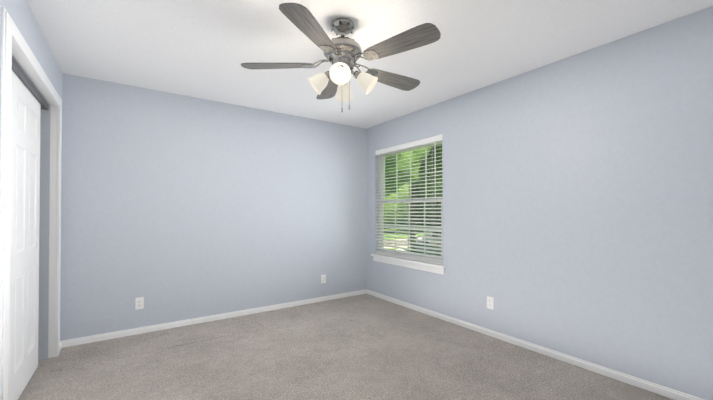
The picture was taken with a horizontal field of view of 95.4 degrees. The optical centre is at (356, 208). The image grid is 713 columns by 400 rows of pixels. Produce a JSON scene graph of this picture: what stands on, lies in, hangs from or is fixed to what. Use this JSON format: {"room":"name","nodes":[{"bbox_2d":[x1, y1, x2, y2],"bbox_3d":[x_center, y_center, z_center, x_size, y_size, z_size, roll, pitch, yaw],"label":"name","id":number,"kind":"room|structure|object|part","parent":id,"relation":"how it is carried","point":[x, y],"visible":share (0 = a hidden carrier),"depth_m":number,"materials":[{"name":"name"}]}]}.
{"room":"empty bedroom","nodes":[
{"label":"empty bedroom","id":0,"kind":"room"},
{"bbox_2d":[0,0,62,359],"bbox_3d":[-1.379,-0.012,0.952,0.165,2.440,4.590,0,-1,-35],"label":"wall","id":1,"kind":"structure","parent":0,"point":[21,14],"depth_m":2.65,"materials":[{"name":"paint"}]},
{"bbox_2d":[8,71,40,399],"bbox_3d":[-2.249,0.195,2.190,0.034,2.020,0.740,0,-1,-35],"label":"closet door","id":2,"kind":"structure","parent":1,"relation":"in","point":[24,235],"depth_m":2.15,"materials":[{"name":"white"}]},
{"bbox_2d":[12,58,48,109],"bbox_3d":[-2.196,-0.843,2.094,0.100,0.045,1.355,0,-1,-35],"label":"door track","id":3,"kind":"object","parent":1,"relation":"attached to","point":[23,78],"depth_m":2.17,"materials":[{"name":"silver metal"}]},
{"bbox_2d":[0,7,61,399],"bbox_3d":[-2.120,0.135,2.137,0.063,2.170,1.525,0,-1,-35],"label":"trim","id":4,"kind":"structure","parent":1,"relation":"attached to","point":[14,43],"depth_m":1.73,"materials":[{"name":"white"}]},
{"bbox_2d":[60,73,365,340],"bbox_3d":[-1.578,0.015,3.682,4.360,2.440,0.120,0,-1,-35],"label":"wall","id":5,"kind":"structure","parent":0,"point":[176,207],"depth_m":3.50,"materials":[{"name":"paint"}]},
{"bbox_2d":[135,297,143,309],"bbox_3d":[-2.140,0.930,3.204,0.070,0.115,0.008,0,-1,-35],"label":"electrical outlet","id":6,"kind":"object","parent":5,"relation":"attached to","point":[139,302],"visible":1,"depth_m":3.20,"materials":[{"name":"white"}]},
{"bbox_2d":[60,289,367,348],"bbox_3d":[-1.239,1.206,3.824,3.360,0.062,0.016,0,-1,-35],"label":"baseboard","id":7,"kind":"structure","parent":5,"relation":"attached to","point":[106,336],"depth_m":3.48,"materials":[{"name":"white"}]},
{"bbox_2d":[321,274,325,283],"bbox_3d":[-0.446,0.944,4.383,0.070,0.115,0.008,0,-1,-35],"label":"electrical outlet","id":8,"kind":"object","parent":5,"relation":"attached to","point":[323,278],"visible":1,"depth_m":4.38,"materials":[{"name":"white"}]},
{"bbox_2d":[18,294,672,399],"bbox_3d":[-0.233,1.262,1.737,4.360,0.107,4.830,0,-1,-35],"label":"floor","id":9,"kind":"structure","parent":0,"point":[364,347],"depth_m":2.56,"materials":[{"name":"carpet"}]},
{"bbox_2d":[27,0,712,128],"bbox_3d":[-0.233,-1.274,1.762,4.360,0.100,4.830,0,-1,-35],"label":"ceiling","id":10,"kind":"structure","parent":0,"point":[203,49],"depth_m":2.37,"materials":[{"name":"paint"}]},
{"bbox_2d":[241,3,440,111],"bbox_3d":[-0.049,-0.920,2.169,1.239,0.600,1.290,0,-1,-35],"label":"ceiling fan","id":11,"kind":"object","parent":10,"relation":"hanging from","point":[342,54],"visible":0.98,"depth_m":2.04,"materials":[{"name":"silver metal"}]},
{"bbox_3d":[-0.468,-0.962,2.152,0.586,0.044,0.156,0,10,2],"label":"blade","id":12,"kind":"part","parent":11,"relation":"part of","materials":[{"name":"grey wood"}]},
{"bbox_3d":[-0.218,-0.966,1.787,0.156,0.044,0.586,11,3,20],"label":"blade","id":13,"kind":"part","parent":11,"relation":"part of","materials":[{"name":"grey wood"}]},
{"bbox_3d":[-0.198,-0.959,2.504,0.156,0.044,0.586,-11,3,-16],"label":"blade","id":14,"kind":"part","parent":11,"relation":"part of","materials":[{"name":"grey wood"}]},
{"bbox_3d":[0.220,-0.960,2.356,0.586,0.044,0.156,0,-12,-34],"label":"blade","id":15,"kind":"part","parent":11,"relation":"part of","materials":[{"name":"grey wood"}]},
{"bbox_3d":[0.207,-0.965,1.913,0.586,0.044,0.156,0,-12,38],"label":"blade","id":16,"kind":"part","parent":11,"relation":"part of","materials":[{"name":"grey wood"}]},
{"bbox_2d":[366,6,712,399],"bbox_3d":[1.508,0.008,2.961,0.120,2.440,4.590,0,-1,-35],"label":"wall","id":17,"kind":"structure","parent":0,"point":[577,191],"depth_m":2.48,"materials":[{"name":"paint"}]},
{"bbox_2d":[371,254,445,274],"bbox_3d":[0.624,0.686,4.136,0.110,0.098,1.310,0,-1,-35],"label":"window sill","id":18,"kind":"structure","parent":17,"relation":"attached to","point":[418,265],"depth_m":4.01,"materials":[{"name":"white"}]},
{"bbox_2d":[379,140,442,261],"bbox_3d":[0.690,-0.100,4.190,0.059,1.480,1.220,0,-1,-35],"label":"window","id":19,"kind":"structure","parent":17,"relation":"in","point":[381,168],"depth_m":4.24,"materials":[{"name":"white plastic"}]},
{"bbox_2d":[375,134,442,264],"bbox_3d":[0.634,-0.105,4.151,0.071,1.466,1.212,0,-1,-35],"label":"window blind","id":20,"kind":"object","parent":19,"relation":"attached to","point":[426,141],"visible":0.85,"depth_m":4.06,"materials":[{"name":"white plastic"}]},
{"bbox_2d":[487,296,493,309],"bbox_3d":[1.295,0.910,3.145,0.008,0.115,0.070,0,-1,-35],"label":"electrical outlet","id":21,"kind":"object","parent":17,"relation":"attached to","point":[490,302],"visible":1,"depth_m":3.14,"materials":[{"name":"white"}]},
{"bbox_2d":[368,290,703,399],"bbox_3d":[1.452,1.197,2.911,0.014,0.062,4.590,0,-1,-35],"label":"baseboard","id":22,"kind":"structure","parent":17,"relation":"attached to","point":[670,393],"depth_m":2.62,"materials":[{"name":"white"}]},
{"label":"outside","id":23,"kind":"structure","parent":0,"visible":0},
{"bbox_2d":[384,229,440,255],"bbox_3d":[9.841,4.849,55.569,320.000,0.200,320.000,0,-1,-35],"label":"lawn","id":24,"kind":"structure","parent":23,"point":[407,237],"depth_m":58.64,"materials":[{"name":"green plant"}]},
{"bbox_2d":[408,183,415,251],"bbox_3d":[4.038,0.432,23.581,0.641,8.000,0.608,0,-1,-35],"label":"trunk","id":25,"kind":"object","parent":24,"relation":"on","point":[413,193],"depth_m":23.23,"materials":[{"name":"brown plant"}]},
{"bbox_2d":[384,144,441,228],"bbox_3d":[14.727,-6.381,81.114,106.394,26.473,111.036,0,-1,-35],"label":"foliage","id":26,"kind":"object","parent":25,"relation":"attached to","point":[404,154],"depth_m":18.47,"materials":[{"name":"green plant"}]},
{"bbox_2d":[384,239,440,250],"bbox_3d":[10.974,4.571,43.593,300.002,0.120,12.401,0,-1,-16],"label":"street","id":27,"kind":"structure","parent":24,"relation":"on","point":[407,244],"depth_m":40.70,"materials":[{"name":"grey asphalt"}]},
{"bbox_2d":[416,231,440,245],"bbox_3d":[10.009,3.662,41.290,5.700,1.814,2.040,0,-1,-16],"label":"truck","id":28,"kind":"object","parent":27,"relation":"on","point":[429,238],"depth_m":40.22,"materials":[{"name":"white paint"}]}
]}

